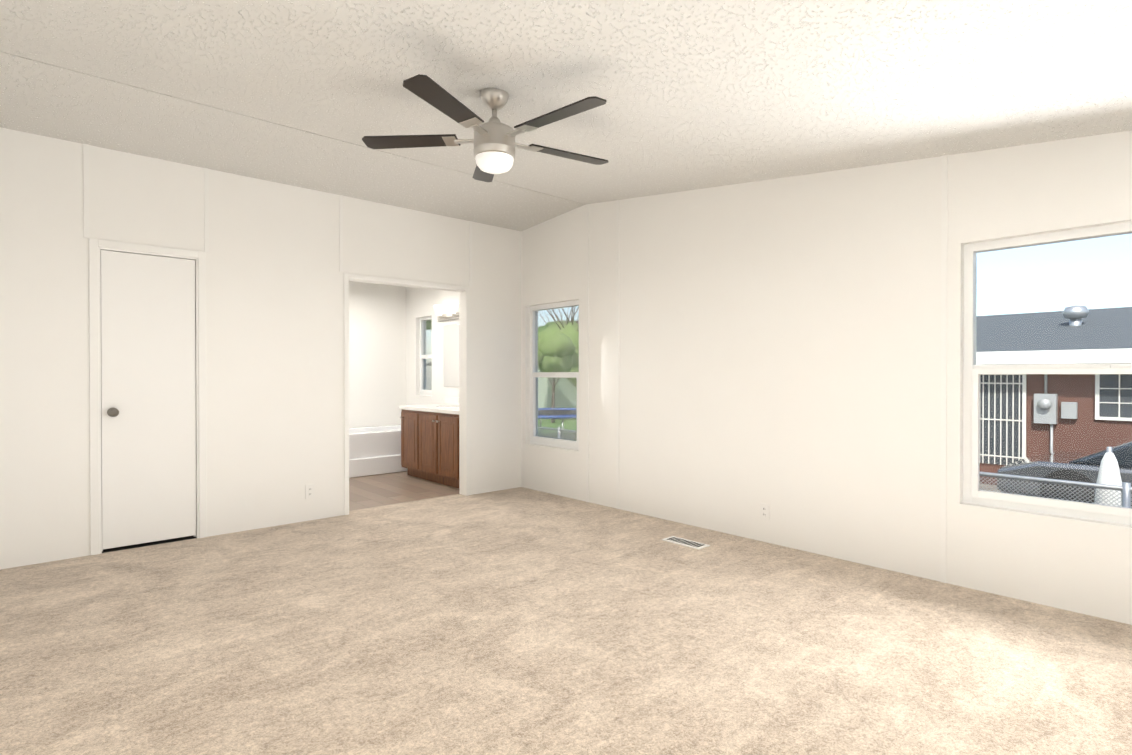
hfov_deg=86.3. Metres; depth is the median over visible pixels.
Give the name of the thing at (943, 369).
wall trim
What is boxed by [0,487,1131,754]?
floor carpet
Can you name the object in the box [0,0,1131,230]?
ceiling
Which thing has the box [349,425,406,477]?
bathtub
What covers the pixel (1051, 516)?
window sill
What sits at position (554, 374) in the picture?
window
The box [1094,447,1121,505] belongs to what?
umbrella
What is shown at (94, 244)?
door frame
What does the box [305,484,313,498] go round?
electrical outlet
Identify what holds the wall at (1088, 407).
on the ground
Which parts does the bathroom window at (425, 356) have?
glass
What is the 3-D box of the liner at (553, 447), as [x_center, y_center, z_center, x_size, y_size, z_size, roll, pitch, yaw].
[-0.132,0.695,5.992,0.059,0.008,0.805,0,0,-42]
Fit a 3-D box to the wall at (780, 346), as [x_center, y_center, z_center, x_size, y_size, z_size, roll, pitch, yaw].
[0.599,-0.346,5.228,0.120,3.000,8.390,0,0,-42]
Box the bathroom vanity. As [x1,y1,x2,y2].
[400,409,458,487]
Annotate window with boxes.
[416,316,431,396]
[530,300,578,449]
[963,222,1131,525]
[1095,374,1131,420]
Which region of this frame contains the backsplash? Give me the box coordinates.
[443,397,458,404]
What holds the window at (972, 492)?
in the wall at (780, 346)
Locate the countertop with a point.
(438, 408)
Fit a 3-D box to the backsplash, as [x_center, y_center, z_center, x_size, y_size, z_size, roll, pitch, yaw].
[-1.060,0.284,6.948,0.020,0.090,1.310,0,0,-42]
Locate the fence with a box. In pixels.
[979,472,1131,507]
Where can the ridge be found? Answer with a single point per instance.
(256, 118)
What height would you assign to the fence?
1.070 m
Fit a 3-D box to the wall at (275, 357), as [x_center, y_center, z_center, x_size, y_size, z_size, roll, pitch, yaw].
[-2.260,-0.343,4.783,4.720,3.000,0.120,0,0,-42]
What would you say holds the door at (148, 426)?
in the wall at (275, 357)
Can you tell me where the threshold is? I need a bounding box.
[102,535,196,552]
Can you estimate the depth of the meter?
10.10 m
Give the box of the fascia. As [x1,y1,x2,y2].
[976,348,1131,364]
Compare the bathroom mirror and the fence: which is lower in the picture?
the fence
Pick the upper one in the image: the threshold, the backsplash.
the backsplash
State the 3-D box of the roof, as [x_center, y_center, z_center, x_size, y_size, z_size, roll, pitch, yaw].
[14.038,-0.857,8.903,7.900,1.060,17.000,0,0,-42]
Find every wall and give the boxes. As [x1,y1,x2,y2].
[0,127,520,569]
[349,281,405,427]
[406,130,1131,624]
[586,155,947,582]
[979,363,1131,484]
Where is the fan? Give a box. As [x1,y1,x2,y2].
[362,74,608,181]
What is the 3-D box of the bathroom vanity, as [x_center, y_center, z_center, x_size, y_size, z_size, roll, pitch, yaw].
[-1.290,0.757,6.743,0.640,0.775,1.280,0,0,-42]
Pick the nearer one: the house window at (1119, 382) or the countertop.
the countertop
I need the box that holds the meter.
[1034,374,1077,452]
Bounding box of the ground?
[979,484,1131,507]
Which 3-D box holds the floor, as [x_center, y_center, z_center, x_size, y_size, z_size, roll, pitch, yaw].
[-3.110,1.202,5.823,4.840,0.098,2.550,0,0,-42]
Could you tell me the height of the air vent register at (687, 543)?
0.009 m
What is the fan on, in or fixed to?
hanging from the ceiling
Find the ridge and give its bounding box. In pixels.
[0,51,585,204]
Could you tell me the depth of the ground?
10.37 m
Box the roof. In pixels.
[976,307,1131,351]
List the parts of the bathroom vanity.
door, door, door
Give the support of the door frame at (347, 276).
attached to the wall at (275, 357)
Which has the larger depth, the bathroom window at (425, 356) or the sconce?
the bathroom window at (425, 356)
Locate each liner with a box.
[525,443,578,451]
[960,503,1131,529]
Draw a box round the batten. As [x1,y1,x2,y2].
[83,144,471,286]
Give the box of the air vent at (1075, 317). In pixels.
[1062,305,1089,325]
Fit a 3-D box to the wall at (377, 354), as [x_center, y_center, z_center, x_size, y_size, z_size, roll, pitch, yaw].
[-3.924,-0.354,6.716,4.600,3.000,0.120,0,0,-42]
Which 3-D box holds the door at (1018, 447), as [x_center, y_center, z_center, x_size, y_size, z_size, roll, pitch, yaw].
[7.690,0.722,10.672,0.055,1.640,0.720,0,0,-42]
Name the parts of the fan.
blade, blade, blade, lamp shade, blade, blade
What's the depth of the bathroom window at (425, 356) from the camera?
7.97 m
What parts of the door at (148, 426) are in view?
knob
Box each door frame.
[89,238,206,555]
[344,273,469,514]
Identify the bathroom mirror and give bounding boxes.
[443,324,458,386]
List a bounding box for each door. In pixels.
[100,250,195,549]
[979,374,1026,464]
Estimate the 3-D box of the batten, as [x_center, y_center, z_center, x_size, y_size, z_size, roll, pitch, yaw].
[-2.349,-0.342,4.617,3.853,3.000,0.006,0,0,-42]
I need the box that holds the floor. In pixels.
[349,471,458,510]
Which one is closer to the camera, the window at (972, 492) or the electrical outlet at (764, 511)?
the window at (972, 492)
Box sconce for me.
[434,303,458,321]
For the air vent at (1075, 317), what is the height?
0.670 m
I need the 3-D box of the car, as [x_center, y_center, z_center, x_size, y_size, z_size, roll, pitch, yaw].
[8.646,1.338,8.023,1.820,1.200,4.500,0,0,-42]
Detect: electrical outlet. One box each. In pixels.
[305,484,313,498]
[760,503,768,520]
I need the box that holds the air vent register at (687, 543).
[662,536,709,549]
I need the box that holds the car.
[997,438,1131,503]
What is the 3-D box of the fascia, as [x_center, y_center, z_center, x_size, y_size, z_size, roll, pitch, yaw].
[11.263,-0.313,6.402,0.475,0.220,17.000,0,0,-42]
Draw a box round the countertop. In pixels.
[399,405,458,412]

